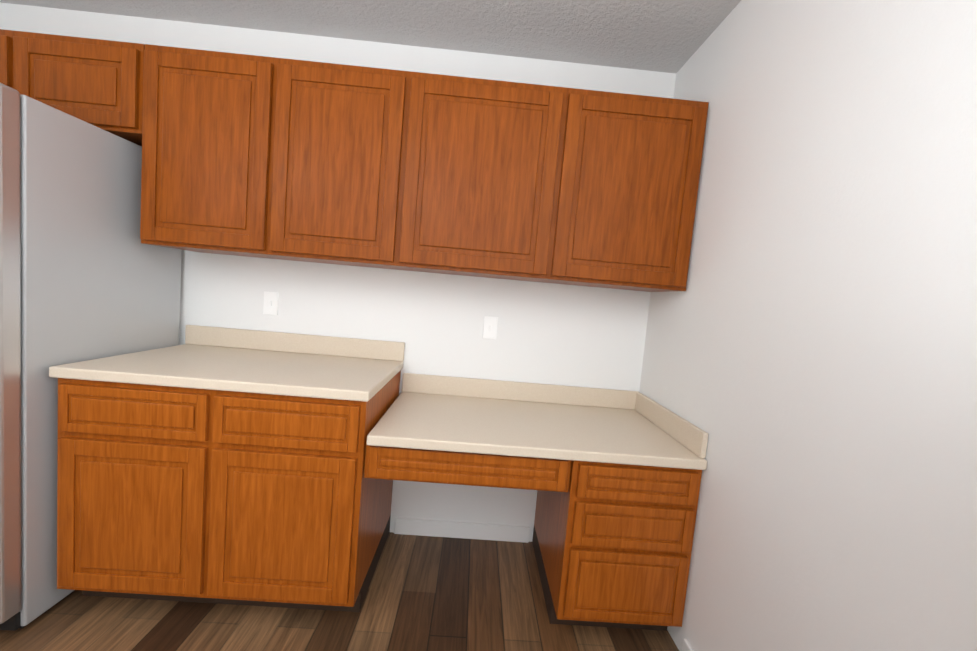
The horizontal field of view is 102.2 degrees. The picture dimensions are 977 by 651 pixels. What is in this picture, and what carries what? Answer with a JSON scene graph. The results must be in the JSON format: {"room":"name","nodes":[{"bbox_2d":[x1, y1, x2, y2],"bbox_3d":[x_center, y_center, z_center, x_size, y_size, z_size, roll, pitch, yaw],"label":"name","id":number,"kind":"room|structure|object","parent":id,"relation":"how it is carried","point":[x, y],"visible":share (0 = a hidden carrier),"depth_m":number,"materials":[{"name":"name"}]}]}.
{"room":"kitchen","nodes":[
{"label":"kitchen","id":0,"kind":"room"},
{"bbox_2d":[0,2,675,541],"bbox_3d":[-1.662,-0.233,1.995,4.970,2.440,0.100,5,4,-2],"label":"wall","id":1,"kind":"structure","parent":0,"point":[564,334],"depth_m":1.98,"materials":[{"name":"white paint"}]},
{"bbox_2d":[0,29,131,141],"bbox_3d":[-1.843,-0.981,1.696,0.966,0.340,0.364,5,4,-2],"label":"upper cabinet","id":2,"kind":"object","parent":1,"relation":"attached to","point":[89,80],"depth_m":1.52,"materials":[{"name":"brown wood"}]},
{"bbox_2d":[132,43,303,261],"bbox_3d":[-1.089,-0.703,1.736,0.577,0.770,0.364,5,4,-2],"label":"upper cabinet","id":3,"kind":"object","parent":1,"relation":"attached to","point":[285,159],"depth_m":1.56,"materials":[{"name":"brown wood"}]},
{"bbox_2d":[263,291,278,314],"bbox_3d":[-1.084,-0.110,1.962,0.070,0.114,0.012,5,4,-2],"label":"outlet","id":4,"kind":"object","parent":1,"relation":"attached to","point":[270,306],"visible":1,"depth_m":1.96,"materials":[{"name":"white plastic"}]},
{"bbox_2d":[284,60,427,270],"bbox_3d":[-0.609,-0.663,1.751,0.654,0.770,0.364,5,4,-2],"label":"upper cabinet","id":5,"kind":"object","parent":1,"relation":"attached to","point":[356,151],"depth_m":1.57,"materials":[{"name":"brown wood"}]},
{"bbox_2d":[394,518,529,542],"bbox_3d":[-0.138,1.077,2.075,0.710,0.085,0.013,5,4,-2],"label":"baseboard","id":6,"kind":"structure","parent":1,"relation":"attached to","point":[452,529],"depth_m":2.07,"materials":[{"name":"white"}]},
{"bbox_2d":[483,316,497,338],"bbox_3d":[0.009,0.011,1.998,0.070,0.114,0.012,5,4,-2],"label":"outlet","id":7,"kind":"object","parent":1,"relation":"attached to","point":[490,327],"visible":1,"depth_m":2.00,"materials":[{"name":"white plastic"}]},
{"bbox_2d":[416,73,587,284],"bbox_3d":[-0.037,-0.615,1.769,0.764,0.770,0.364,5,4,-2],"label":"upper cabinet","id":8,"kind":"object","parent":1,"relation":"attached to","point":[500,175],"depth_m":1.59,"materials":[{"name":"brown wood"}]},
{"bbox_2d":[568,90,708,291],"bbox_3d":[0.536,-0.567,1.787,0.653,0.770,0.364,5,4,-2],"label":"upper cabinet","id":9,"kind":"object","parent":1,"relation":"attached to","point":[641,159],"depth_m":1.61,"materials":[{"name":"brown wood"}]},
{"bbox_2d":[0,532,678,650],"bbox_3d":[-3.309,1.010,0.294,8.350,0.060,5.740,5,4,-2],"label":"floor","id":10,"kind":"structure","parent":0,"point":[428,593],"depth_m":1.51,"materials":[{"name":"brown wood"}]},
{"bbox_2d":[0,83,181,630],"bbox_3d":[-1.952,0.108,1.535,0.882,1.780,0.795,5,4,-2],"label":"fridge","id":11,"kind":"object","parent":10,"relation":"on","point":[86,274],"visible":0.75,"depth_m":1.36,"materials":[{"name":"silver metal"}]},
{"bbox_2d":[57,370,400,611],"bbox_3d":[-1.002,0.633,1.706,1.061,0.876,0.634,5,4,-2],"label":"base cabinet","id":12,"kind":"object","parent":10,"relation":"on","point":[167,493],"depth_m":1.39,"materials":[{"name":"brown wood"}]},
{"bbox_2d":[49,325,707,469],"bbox_3d":[-0.355,0.259,1.689,2.296,0.288,0.641,5,4,-2],"label":"countertop","id":13,"kind":"structure","parent":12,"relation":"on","point":[484,416],"depth_m":1.63,"materials":[{"name":"laminate"}]},
{"bbox_2d":[532,458,701,630],"bbox_3d":[0.508,0.837,1.758,0.476,0.720,0.634,5,4,-2],"label":"base cabinet","id":14,"kind":"object","parent":10,"relation":"on","point":[612,542],"depth_m":1.44,"materials":[{"name":"brown wood"}]},
{"bbox_2d":[0,0,740,72],"bbox_3d":[-3.137,-1.628,1.862,8.150,0.100,2.220,5,4,-2],"label":"ceiling","id":15,"kind":"structure","parent":0,"point":[669,36],"depth_m":1.73,"materials":[{"name":"grey paint"}]},
{"bbox_2d":[639,0,976,650],"bbox_3d":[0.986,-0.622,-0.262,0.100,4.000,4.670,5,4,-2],"label":"wall","id":16,"kind":"structure","parent":0,"point":[809,365],"depth_m":0.97,"materials":[{"name":"white paint"}]},
{"bbox_2d":[682,638,693,650],"bbox_3d":[0.769,1.343,-0.443,0.013,0.085,3.820,5,4,-2],"label":"baseboard","id":17,"kind":"structure","parent":16,"relation":"attached to","point":[686,646],"depth_m":1.44,"materials":[{"name":"white"}]}
]}

